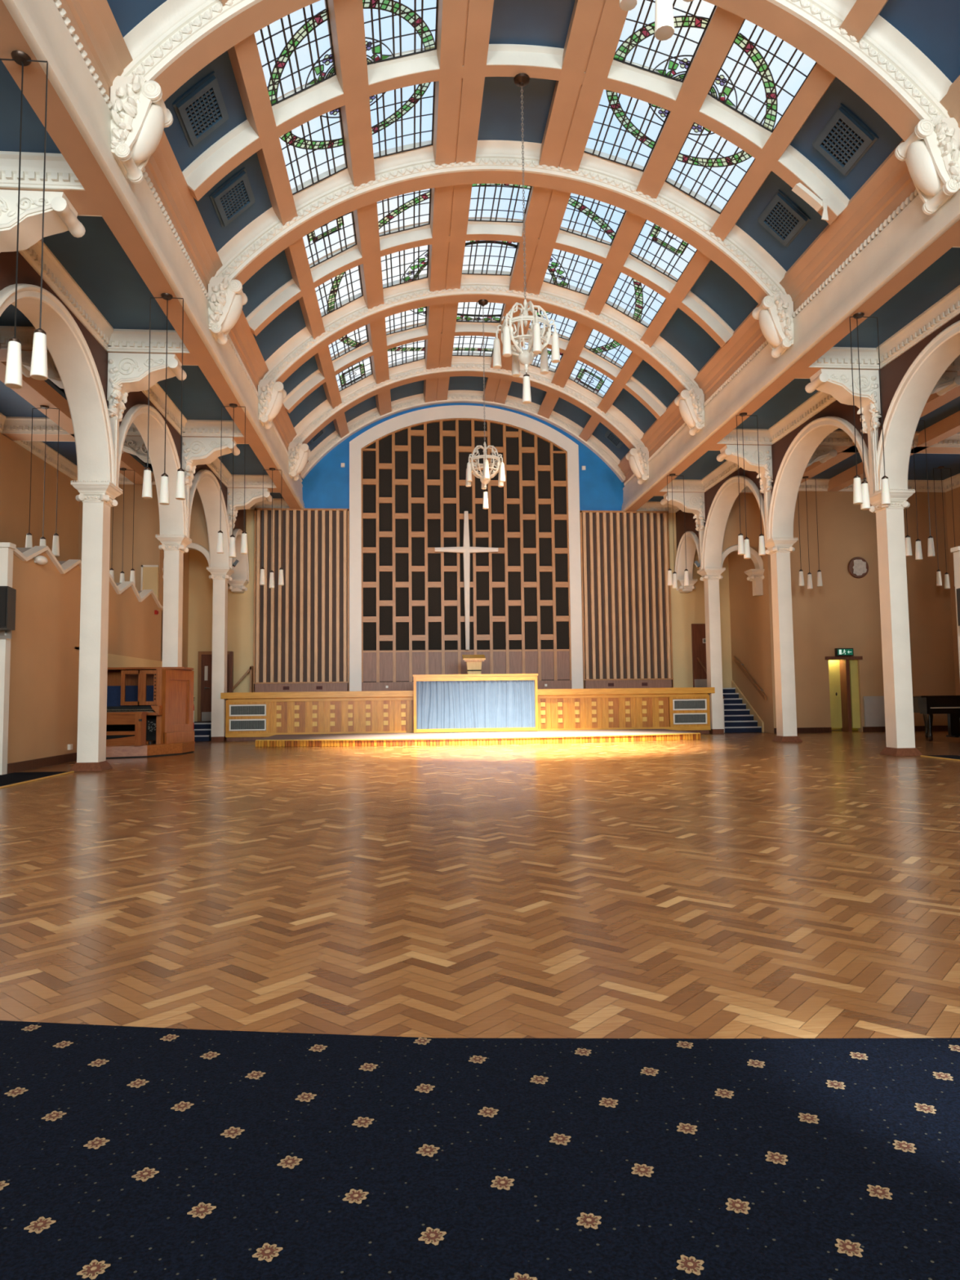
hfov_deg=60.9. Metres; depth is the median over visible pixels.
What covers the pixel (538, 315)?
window
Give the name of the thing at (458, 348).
window
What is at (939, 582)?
pendant light
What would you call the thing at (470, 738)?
step
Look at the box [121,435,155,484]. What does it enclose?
bracket
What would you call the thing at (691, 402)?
console
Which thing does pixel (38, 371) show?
pendant light
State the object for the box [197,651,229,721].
door
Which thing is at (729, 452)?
bracket
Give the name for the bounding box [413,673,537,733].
altar table
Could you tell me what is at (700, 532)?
pilaster strip
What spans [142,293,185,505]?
pendant light
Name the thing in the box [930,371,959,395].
bracket
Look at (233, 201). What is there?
grille
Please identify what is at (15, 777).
carpet
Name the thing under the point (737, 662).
handrail
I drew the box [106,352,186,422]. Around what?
bracket
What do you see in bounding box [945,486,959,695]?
wall
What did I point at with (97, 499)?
column
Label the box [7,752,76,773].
baseboard
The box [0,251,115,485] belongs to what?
arch
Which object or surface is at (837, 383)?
bracket
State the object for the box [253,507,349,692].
slatted panel
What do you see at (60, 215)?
bracket
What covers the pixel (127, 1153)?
carpet
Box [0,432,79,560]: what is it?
wall
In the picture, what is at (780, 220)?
grille
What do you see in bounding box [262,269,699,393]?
rib
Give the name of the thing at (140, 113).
console
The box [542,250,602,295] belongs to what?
window
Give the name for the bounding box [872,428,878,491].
pilaster strip
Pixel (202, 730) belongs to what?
steps
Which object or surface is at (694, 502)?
bracket
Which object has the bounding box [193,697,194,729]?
fire extinguisher
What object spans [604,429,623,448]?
ceiling vent
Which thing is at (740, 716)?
staircase
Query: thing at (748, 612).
wall
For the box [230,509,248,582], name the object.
arch
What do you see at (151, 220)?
ceiling beam
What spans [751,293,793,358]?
console
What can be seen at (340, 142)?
window
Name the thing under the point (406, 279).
window
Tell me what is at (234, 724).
grille
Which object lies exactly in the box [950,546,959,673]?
pier
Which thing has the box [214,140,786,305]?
rib
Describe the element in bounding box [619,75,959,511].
ceiling beam
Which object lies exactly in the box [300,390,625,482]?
rib
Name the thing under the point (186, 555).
wall
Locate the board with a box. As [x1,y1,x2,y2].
[863,696,885,726]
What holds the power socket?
attached to the wall partition at (44, 664)
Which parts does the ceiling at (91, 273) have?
blue panel, blue panel, cornice, blue panel, cornice, blue panel, blue panel, blue panel, cornice, cornice, cornice, blue panel, blue panel, cornice, blue panel, cornice, blue panel, cornice, blue panel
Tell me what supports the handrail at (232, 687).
on the stage
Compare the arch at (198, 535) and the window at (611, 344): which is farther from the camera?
the arch at (198, 535)
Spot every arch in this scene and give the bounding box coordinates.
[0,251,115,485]
[118,391,187,537]
[163,488,209,568]
[189,464,231,568]
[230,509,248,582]
[675,510,699,580]
[701,466,765,569]
[721,493,763,568]
[768,400,871,540]
[874,313,959,493]
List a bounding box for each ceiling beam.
[0,0,304,509]
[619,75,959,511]
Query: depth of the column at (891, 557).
14.14 m
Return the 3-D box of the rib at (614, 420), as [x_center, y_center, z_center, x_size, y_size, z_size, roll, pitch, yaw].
[-0.251,-6.419,22.475,10.334,2.829,0.634,0,-4,-5]
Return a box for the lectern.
[462,654,485,674]
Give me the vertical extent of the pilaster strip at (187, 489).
1.430 m
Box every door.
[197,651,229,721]
[691,623,706,687]
[825,656,862,732]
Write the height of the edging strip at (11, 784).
0.015 m
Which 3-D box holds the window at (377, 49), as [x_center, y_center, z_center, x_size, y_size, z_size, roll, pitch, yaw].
[-1.071,-8.285,10.704,1.055,0.331,1.665,0,-4,-5]
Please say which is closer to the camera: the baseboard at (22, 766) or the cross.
the baseboard at (22, 766)
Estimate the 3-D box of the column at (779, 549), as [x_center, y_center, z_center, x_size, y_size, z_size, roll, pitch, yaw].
[6.891,-0.004,18.535,0.616,4.595,0.617,0,-4,-5]
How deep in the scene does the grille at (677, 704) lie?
22.58 m
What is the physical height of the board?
0.838 m
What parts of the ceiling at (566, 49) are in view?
coffer panel, coffer panel, sill, coffer panel, coffer panel, sill, coffer panel, coffer panel, sill, coffer panel, sill, coffer panel, sill, sill, coffer panel, sill, sill, sill, coffer panel, coffer panel, sill, sill, coffer panel, sill, coffer panel, coffer panel, sill, coffer panel, sill, sill, coffer panel, coffer panel, sill, sill, sill, coffer panel, coffer panel, sill, coffer panel, sill, coffer panel, sill, coffer panel, coffer panel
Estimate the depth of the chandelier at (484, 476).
18.18 m
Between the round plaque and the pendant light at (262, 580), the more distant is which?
the round plaque
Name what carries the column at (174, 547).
on the floor at (946, 1024)
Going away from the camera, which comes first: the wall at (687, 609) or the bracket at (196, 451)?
the bracket at (196, 451)
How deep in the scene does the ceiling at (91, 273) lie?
12.89 m
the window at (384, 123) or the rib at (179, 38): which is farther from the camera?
the window at (384, 123)
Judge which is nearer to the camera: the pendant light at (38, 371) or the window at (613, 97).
the pendant light at (38, 371)
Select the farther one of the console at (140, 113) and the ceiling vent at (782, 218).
the ceiling vent at (782, 218)
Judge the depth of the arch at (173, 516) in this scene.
16.60 m
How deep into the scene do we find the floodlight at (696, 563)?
22.90 m
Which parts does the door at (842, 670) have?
post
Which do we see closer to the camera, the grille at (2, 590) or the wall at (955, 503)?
the grille at (2, 590)
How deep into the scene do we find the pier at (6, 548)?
12.39 m
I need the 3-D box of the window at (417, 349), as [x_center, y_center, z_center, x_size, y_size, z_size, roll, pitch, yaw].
[-1.946,-7.541,21.237,1.058,0.331,1.715,0,-4,-5]
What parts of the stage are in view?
panel, panel, panel, panel, panel, panel, panel, panel, shadow rail, rail, panel, panel, panel, panel, panel, panel, panel, panel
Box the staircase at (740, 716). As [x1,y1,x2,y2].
[722,680,764,733]
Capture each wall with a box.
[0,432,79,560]
[78,484,162,604]
[161,549,189,666]
[187,403,732,721]
[728,515,770,733]
[763,490,955,733]
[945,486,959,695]
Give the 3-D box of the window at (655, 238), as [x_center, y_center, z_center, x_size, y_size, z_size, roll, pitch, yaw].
[3.504,-7.433,15.353,0.979,0.572,1.660,0,-4,-5]
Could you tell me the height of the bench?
0.643 m
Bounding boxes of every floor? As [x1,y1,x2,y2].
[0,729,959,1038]
[0,730,959,1038]
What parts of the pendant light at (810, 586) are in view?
cord, lamp shade, cord, lamp shade, cord, lamp shade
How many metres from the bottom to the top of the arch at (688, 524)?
2.580 m
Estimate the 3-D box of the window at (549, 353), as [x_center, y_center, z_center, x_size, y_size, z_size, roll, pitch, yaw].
[1.614,-7.561,21.535,1.058,0.331,1.715,0,-4,-5]
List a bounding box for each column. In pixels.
[69,480,122,771]
[155,534,191,666]
[206,566,234,741]
[697,567,725,733]
[764,537,802,742]
[869,488,922,755]
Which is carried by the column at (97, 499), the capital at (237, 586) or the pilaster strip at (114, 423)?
the pilaster strip at (114, 423)
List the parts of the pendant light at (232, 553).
lamp shade, cord, lamp shade, cord, cord, lamp shade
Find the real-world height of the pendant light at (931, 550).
2.950 m
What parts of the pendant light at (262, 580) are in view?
lamp shade, cord, lamp shade, cord, cord, lamp shade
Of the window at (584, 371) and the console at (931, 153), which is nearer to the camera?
the console at (931, 153)
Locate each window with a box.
[256,0,336,106]
[279,106,347,195]
[305,211,356,268]
[315,265,363,317]
[328,324,368,360]
[335,356,372,391]
[362,0,438,65]
[369,81,435,159]
[377,188,431,236]
[381,244,429,288]
[385,306,426,335]
[387,339,425,368]
[452,335,496,356]
[456,302,504,323]
[462,240,518,275]
[468,183,531,222]
[524,343,563,372]
[528,308,577,340]
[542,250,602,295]
[560,195,626,245]
[568,360,613,398]
[583,89,670,171]
[583,328,632,368]
[605,271,666,328]
[613,0,716,82]
[629,219,697,281]
[665,122,755,213]
[707,18,817,132]
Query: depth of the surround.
24.77 m
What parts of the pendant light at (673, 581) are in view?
cord, lamp shade, cord, lamp shade, cord, lamp shade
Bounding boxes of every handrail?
[229,651,253,692]
[697,657,724,733]
[733,655,766,700]
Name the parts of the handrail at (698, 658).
rail, post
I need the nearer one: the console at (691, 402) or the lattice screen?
the console at (691, 402)
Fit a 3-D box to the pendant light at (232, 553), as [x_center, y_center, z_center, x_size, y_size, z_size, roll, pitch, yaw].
[-4.714,-3.045,15.581,0.580,2.950,0.182,0,-4,-5]
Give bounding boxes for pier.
[0,542,16,774]
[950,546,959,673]
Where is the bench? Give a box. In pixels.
[106,711,147,746]
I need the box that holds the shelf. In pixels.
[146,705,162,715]
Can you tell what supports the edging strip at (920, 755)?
on the floor at (946, 1024)
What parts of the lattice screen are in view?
rail, rail, rail, rail, rail, rail, rail, panel, rail, rail, rail, rail, rail, rail, rail, panel, rail, rail, rail, rail, rail, rail, rail, panel, rail, rail, rail, rail, rail, rail, rail, rail, panel, rail, rail, rail, rail, rail, rail, rail, panel, rail, rail, rail, rail, rail, rail, rail, rail, panel, arched rail, rail, rail, rail, rail, rail, board, rail, panel, rail, rail, rail, rail, rail, rail, rail, panel, rail, rail, rail, rail, rail, rail, rail, panel, rail, rail, rail, rail, rail, rail, rail, rail, panel, rail, rail, rail, rail, rail, rail, rail, panel, rail, rail, rail, rail, rail, rail, rail, panel, rail, rail, rail, rail, rail, rail, rail, panel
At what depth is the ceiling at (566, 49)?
12.62 m
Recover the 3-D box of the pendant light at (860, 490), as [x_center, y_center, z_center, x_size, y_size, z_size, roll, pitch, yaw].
[5.764,-3.407,12.153,0.565,2.950,0.182,0,-4,-5]
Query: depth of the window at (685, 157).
13.07 m
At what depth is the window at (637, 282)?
17.47 m
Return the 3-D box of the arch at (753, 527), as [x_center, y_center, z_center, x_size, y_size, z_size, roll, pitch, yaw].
[7.300,-3.208,23.127,1.380,2.480,0.320,0,-4,-5]
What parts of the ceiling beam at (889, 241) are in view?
bead moulding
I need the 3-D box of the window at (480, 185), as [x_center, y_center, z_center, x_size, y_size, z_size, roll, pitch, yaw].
[0.351,-8.260,15.149,1.139,0.049,1.660,0,-4,-5]
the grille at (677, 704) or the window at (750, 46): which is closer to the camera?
the window at (750, 46)
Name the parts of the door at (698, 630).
kick plate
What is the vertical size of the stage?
1.273 m
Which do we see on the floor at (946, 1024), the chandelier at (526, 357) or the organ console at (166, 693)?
the organ console at (166, 693)
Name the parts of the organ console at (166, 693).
panel, knee panel, glazed door, glazed door, panel, frame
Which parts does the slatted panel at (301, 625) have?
board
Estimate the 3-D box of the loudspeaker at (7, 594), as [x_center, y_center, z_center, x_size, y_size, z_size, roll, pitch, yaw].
[-7.209,-0.405,12.153,0.540,0.740,0.490,0,-4,-5]
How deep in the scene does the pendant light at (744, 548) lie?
16.31 m
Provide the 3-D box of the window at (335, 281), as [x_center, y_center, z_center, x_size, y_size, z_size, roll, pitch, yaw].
[-2.946,-7.257,16.800,0.979,0.572,1.720,0,-4,-5]
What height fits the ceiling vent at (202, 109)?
0.492 m
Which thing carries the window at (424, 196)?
attached to the ceiling at (566, 49)
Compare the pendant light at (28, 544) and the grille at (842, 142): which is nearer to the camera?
the grille at (842, 142)
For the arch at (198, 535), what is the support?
on the capital
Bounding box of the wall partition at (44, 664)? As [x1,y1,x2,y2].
[7,546,163,763]
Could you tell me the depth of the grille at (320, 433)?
23.50 m
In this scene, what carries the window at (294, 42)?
attached to the ceiling at (566, 49)
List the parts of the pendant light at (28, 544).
lamp shade, cord, lamp shade, cord, cord, lamp shade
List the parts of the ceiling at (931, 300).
blue panel, cornice, cornice, blue panel, cornice, blue panel, blue panel, cornice, cornice, cornice, cornice, blue panel, blue panel, blue panel, cornice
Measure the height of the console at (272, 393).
0.945 m
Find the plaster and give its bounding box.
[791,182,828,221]
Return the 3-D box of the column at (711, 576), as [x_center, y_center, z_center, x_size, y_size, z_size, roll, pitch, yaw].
[6.535,0.298,22.815,0.616,4.595,0.617,0,-4,-5]
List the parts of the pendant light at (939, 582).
cord, lamp shade, cord, lamp shade, cord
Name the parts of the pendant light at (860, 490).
cord, lamp shade, cord, lamp shade, cord, lamp shade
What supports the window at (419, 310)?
attached to the ceiling at (566, 49)
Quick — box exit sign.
[834,648,853,656]
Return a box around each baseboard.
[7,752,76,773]
[773,725,947,733]
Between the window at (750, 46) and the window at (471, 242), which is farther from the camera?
the window at (471, 242)
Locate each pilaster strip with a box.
[109,406,119,488]
[185,477,190,538]
[229,520,233,569]
[698,523,704,570]
[763,483,771,541]
[866,419,878,494]
[872,428,878,491]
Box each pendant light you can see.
[0,50,48,388]
[25,404,59,555]
[109,467,135,586]
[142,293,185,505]
[216,403,247,557]
[259,467,284,588]
[666,473,688,588]
[736,412,765,559]
[797,475,822,589]
[849,312,891,510]
[905,420,934,559]
[933,466,955,588]
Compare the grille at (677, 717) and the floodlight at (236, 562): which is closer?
the floodlight at (236, 562)
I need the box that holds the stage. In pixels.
[220,687,715,741]
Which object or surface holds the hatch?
attached to the wall at (144, 547)
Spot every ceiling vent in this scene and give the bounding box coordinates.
[172,71,228,146]
[209,167,255,226]
[308,426,325,444]
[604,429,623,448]
[757,190,810,247]
[812,103,878,175]
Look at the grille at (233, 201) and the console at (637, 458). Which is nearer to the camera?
the grille at (233, 201)
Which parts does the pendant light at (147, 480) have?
lamp shade, cord, lamp shade, cord, cord, lamp shade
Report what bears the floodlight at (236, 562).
on the column at (220, 576)
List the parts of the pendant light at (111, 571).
lamp shade, cord, lamp shade, cord, cord, lamp shade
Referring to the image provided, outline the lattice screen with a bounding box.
[360,417,572,691]
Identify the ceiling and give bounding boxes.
[0,60,289,509]
[92,0,959,468]
[636,240,959,512]
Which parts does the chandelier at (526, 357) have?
lamp shade, lamp shade, basket arm, crown arm, lamp shade, basket arm, crown arm, basket arm, crown arm, chain, stem, lamp shade, crown arm, basket arm, basket arm, lamp shade, crown arm, basket arm, lamp shade, lamp shade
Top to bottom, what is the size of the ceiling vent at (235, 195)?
0.492 m
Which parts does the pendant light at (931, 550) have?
cord, lamp shade, cord, lamp shade, cord, lamp shade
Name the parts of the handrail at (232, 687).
post, rail, rail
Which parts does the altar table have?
corner post, rail, rail, corner post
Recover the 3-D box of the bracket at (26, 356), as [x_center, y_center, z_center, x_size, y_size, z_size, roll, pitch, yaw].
[-6.996,-4.113,13.337,1.162,1.076,0.558,0,-4,-5]
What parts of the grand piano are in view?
leg, leg, lid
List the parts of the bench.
rail, seat, leg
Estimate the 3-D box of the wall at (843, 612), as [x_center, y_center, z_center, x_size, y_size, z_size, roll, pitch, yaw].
[10.635,-0.974,22.884,5.300,7.050,0.200,0,-4,-5]
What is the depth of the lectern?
22.47 m
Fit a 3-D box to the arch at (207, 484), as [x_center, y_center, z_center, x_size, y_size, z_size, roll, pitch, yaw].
[-6.767,-3.326,19.798,0.580,2.580,4.305,0,-4,-5]
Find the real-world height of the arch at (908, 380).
2.580 m
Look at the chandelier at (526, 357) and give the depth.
11.65 m
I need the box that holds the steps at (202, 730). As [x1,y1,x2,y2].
[193,721,211,741]
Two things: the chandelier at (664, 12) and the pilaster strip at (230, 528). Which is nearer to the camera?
the chandelier at (664, 12)
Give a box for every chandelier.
[465,299,505,509]
[493,73,559,404]
[619,0,693,40]
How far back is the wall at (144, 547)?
21.28 m
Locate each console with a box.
[106,666,195,758]
[110,74,173,183]
[208,275,247,345]
[257,379,286,429]
[288,441,311,480]
[625,446,648,484]
[674,387,704,435]
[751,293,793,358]
[894,114,959,214]
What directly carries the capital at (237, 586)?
attached to the wall at (687, 609)
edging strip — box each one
[0,771,74,788]
[920,755,959,760]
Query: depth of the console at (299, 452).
21.80 m
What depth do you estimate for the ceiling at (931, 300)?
17.26 m
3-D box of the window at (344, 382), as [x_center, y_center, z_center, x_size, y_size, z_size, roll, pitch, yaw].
[-3.302,-6.954,21.082,0.979,0.572,1.715,0,-4,-5]
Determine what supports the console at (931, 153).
attached to the ceiling beam at (889, 241)
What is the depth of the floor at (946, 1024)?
4.58 m
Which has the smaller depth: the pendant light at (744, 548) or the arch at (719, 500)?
the pendant light at (744, 548)
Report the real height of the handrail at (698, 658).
2.222 m
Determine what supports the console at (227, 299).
attached to the ceiling beam at (151, 220)
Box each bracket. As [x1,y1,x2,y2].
[0,189,85,252]
[21,351,63,388]
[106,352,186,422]
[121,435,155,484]
[182,436,239,488]
[226,488,271,528]
[660,492,706,531]
[716,444,773,493]
[804,368,881,433]
[806,445,837,467]
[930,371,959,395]
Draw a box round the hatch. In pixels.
[140,564,158,599]
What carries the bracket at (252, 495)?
attached to the pilaster strip at (230, 528)
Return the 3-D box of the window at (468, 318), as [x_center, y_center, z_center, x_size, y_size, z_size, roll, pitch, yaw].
[-0.005,-7.957,19.432,1.145,0.050,1.667,0,-4,-5]
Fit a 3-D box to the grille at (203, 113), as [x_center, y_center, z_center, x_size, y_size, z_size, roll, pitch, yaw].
[-3.577,-6.822,10.551,0.343,0.318,0.550,0,-4,-5]
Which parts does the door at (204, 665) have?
push plate, kick plate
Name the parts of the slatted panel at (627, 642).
board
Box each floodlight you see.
[232,559,239,567]
[693,560,700,568]
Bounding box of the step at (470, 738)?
[255,728,700,746]
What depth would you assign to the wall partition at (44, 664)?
14.18 m
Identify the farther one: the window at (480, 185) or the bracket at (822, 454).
the bracket at (822, 454)
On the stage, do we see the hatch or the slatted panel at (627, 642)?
the slatted panel at (627, 642)
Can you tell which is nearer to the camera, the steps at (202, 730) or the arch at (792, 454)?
the arch at (792, 454)
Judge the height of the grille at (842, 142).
0.318 m
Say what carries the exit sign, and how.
attached to the wall at (843, 612)
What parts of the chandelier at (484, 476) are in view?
lamp shade, lamp shade, basket arm, basket arm, crown arm, chain, lamp shade, lamp shade, basket arm, crown arm, basket arm, basket arm, lamp shade, lamp shade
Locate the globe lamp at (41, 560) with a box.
[34,555,48,564]
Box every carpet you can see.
[0,771,68,786]
[0,1020,959,1279]
[925,755,959,759]
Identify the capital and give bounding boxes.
[227,578,248,593]
[675,578,697,592]
[744,568,764,595]
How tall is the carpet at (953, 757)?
0.011 m
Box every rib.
[120,0,951,141]
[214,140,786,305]
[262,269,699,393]
[292,351,645,449]
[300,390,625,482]
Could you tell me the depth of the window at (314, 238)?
14.96 m
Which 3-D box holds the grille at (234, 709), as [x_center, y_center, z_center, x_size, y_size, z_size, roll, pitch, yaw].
[-6.139,1.859,21.589,0.950,0.300,0.080,0,-4,-5]
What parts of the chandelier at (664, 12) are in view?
lamp shade, lamp shade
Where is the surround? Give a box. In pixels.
[349,404,583,691]
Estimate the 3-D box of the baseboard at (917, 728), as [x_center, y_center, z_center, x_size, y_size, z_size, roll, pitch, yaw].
[10.685,2.465,22.525,5.300,0.140,0.040,0,-4,-5]
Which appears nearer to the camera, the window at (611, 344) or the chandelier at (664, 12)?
the chandelier at (664, 12)
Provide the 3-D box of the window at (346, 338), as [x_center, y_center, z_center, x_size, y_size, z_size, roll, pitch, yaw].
[-3.138,-7.094,19.109,0.979,0.572,1.664,0,-4,-5]
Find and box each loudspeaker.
[0,586,16,639]
[955,587,959,626]
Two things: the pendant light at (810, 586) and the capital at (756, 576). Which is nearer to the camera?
the pendant light at (810, 586)
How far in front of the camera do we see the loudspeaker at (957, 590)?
13.55 m
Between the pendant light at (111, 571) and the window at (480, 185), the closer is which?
the window at (480, 185)
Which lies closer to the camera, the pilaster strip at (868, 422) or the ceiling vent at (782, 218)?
the ceiling vent at (782, 218)
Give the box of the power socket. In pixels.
[67,743,72,750]
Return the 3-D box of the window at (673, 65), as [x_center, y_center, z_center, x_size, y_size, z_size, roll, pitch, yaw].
[2.492,-8.306,11.003,1.055,0.331,1.665,0,-4,-5]
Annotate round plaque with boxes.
[847,556,868,577]
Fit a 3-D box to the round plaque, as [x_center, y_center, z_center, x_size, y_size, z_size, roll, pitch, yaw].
[10.584,-2.025,22.816,0.600,0.600,0.056,0,-4,-5]
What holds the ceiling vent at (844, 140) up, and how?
in the ceiling at (566, 49)
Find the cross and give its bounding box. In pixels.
[435,511,497,649]
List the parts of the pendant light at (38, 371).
cord, lamp shade, cord, cord, lamp shade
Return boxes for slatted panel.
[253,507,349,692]
[579,510,673,688]
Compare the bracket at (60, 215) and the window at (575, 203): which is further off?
the window at (575, 203)
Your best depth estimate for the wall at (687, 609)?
24.65 m
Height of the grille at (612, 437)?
0.272 m
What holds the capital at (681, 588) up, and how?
attached to the wall at (687, 609)
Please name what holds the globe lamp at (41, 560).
attached to the wall partition at (44, 664)
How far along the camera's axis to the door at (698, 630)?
25.12 m
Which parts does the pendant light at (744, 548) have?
cord, lamp shade, cord, lamp shade, cord, lamp shade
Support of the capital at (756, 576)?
attached to the wall at (748, 612)
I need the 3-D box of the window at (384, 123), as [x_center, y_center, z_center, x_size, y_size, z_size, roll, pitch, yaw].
[-1.235,-8.146,12.676,1.055,0.331,1.719,0,-4,-5]
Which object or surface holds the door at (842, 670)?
in the wall at (843, 612)
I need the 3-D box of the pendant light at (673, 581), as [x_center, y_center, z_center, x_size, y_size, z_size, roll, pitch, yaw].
[5.035,-2.788,20.901,0.565,2.950,0.182,0,-4,-5]
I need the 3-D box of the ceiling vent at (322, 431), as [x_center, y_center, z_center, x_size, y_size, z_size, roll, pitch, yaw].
[-4.691,-5.913,23.380,0.472,0.447,0.660,0,-4,-5]
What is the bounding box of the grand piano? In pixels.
[912,695,959,741]
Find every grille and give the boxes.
[0,587,6,626]
[186,88,221,135]
[220,181,248,217]
[229,704,266,715]
[229,719,266,730]
[312,430,322,440]
[608,432,620,444]
[672,698,706,710]
[672,712,706,724]
[765,203,798,237]
[822,120,863,164]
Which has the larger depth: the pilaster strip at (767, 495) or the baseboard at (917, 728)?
the baseboard at (917, 728)

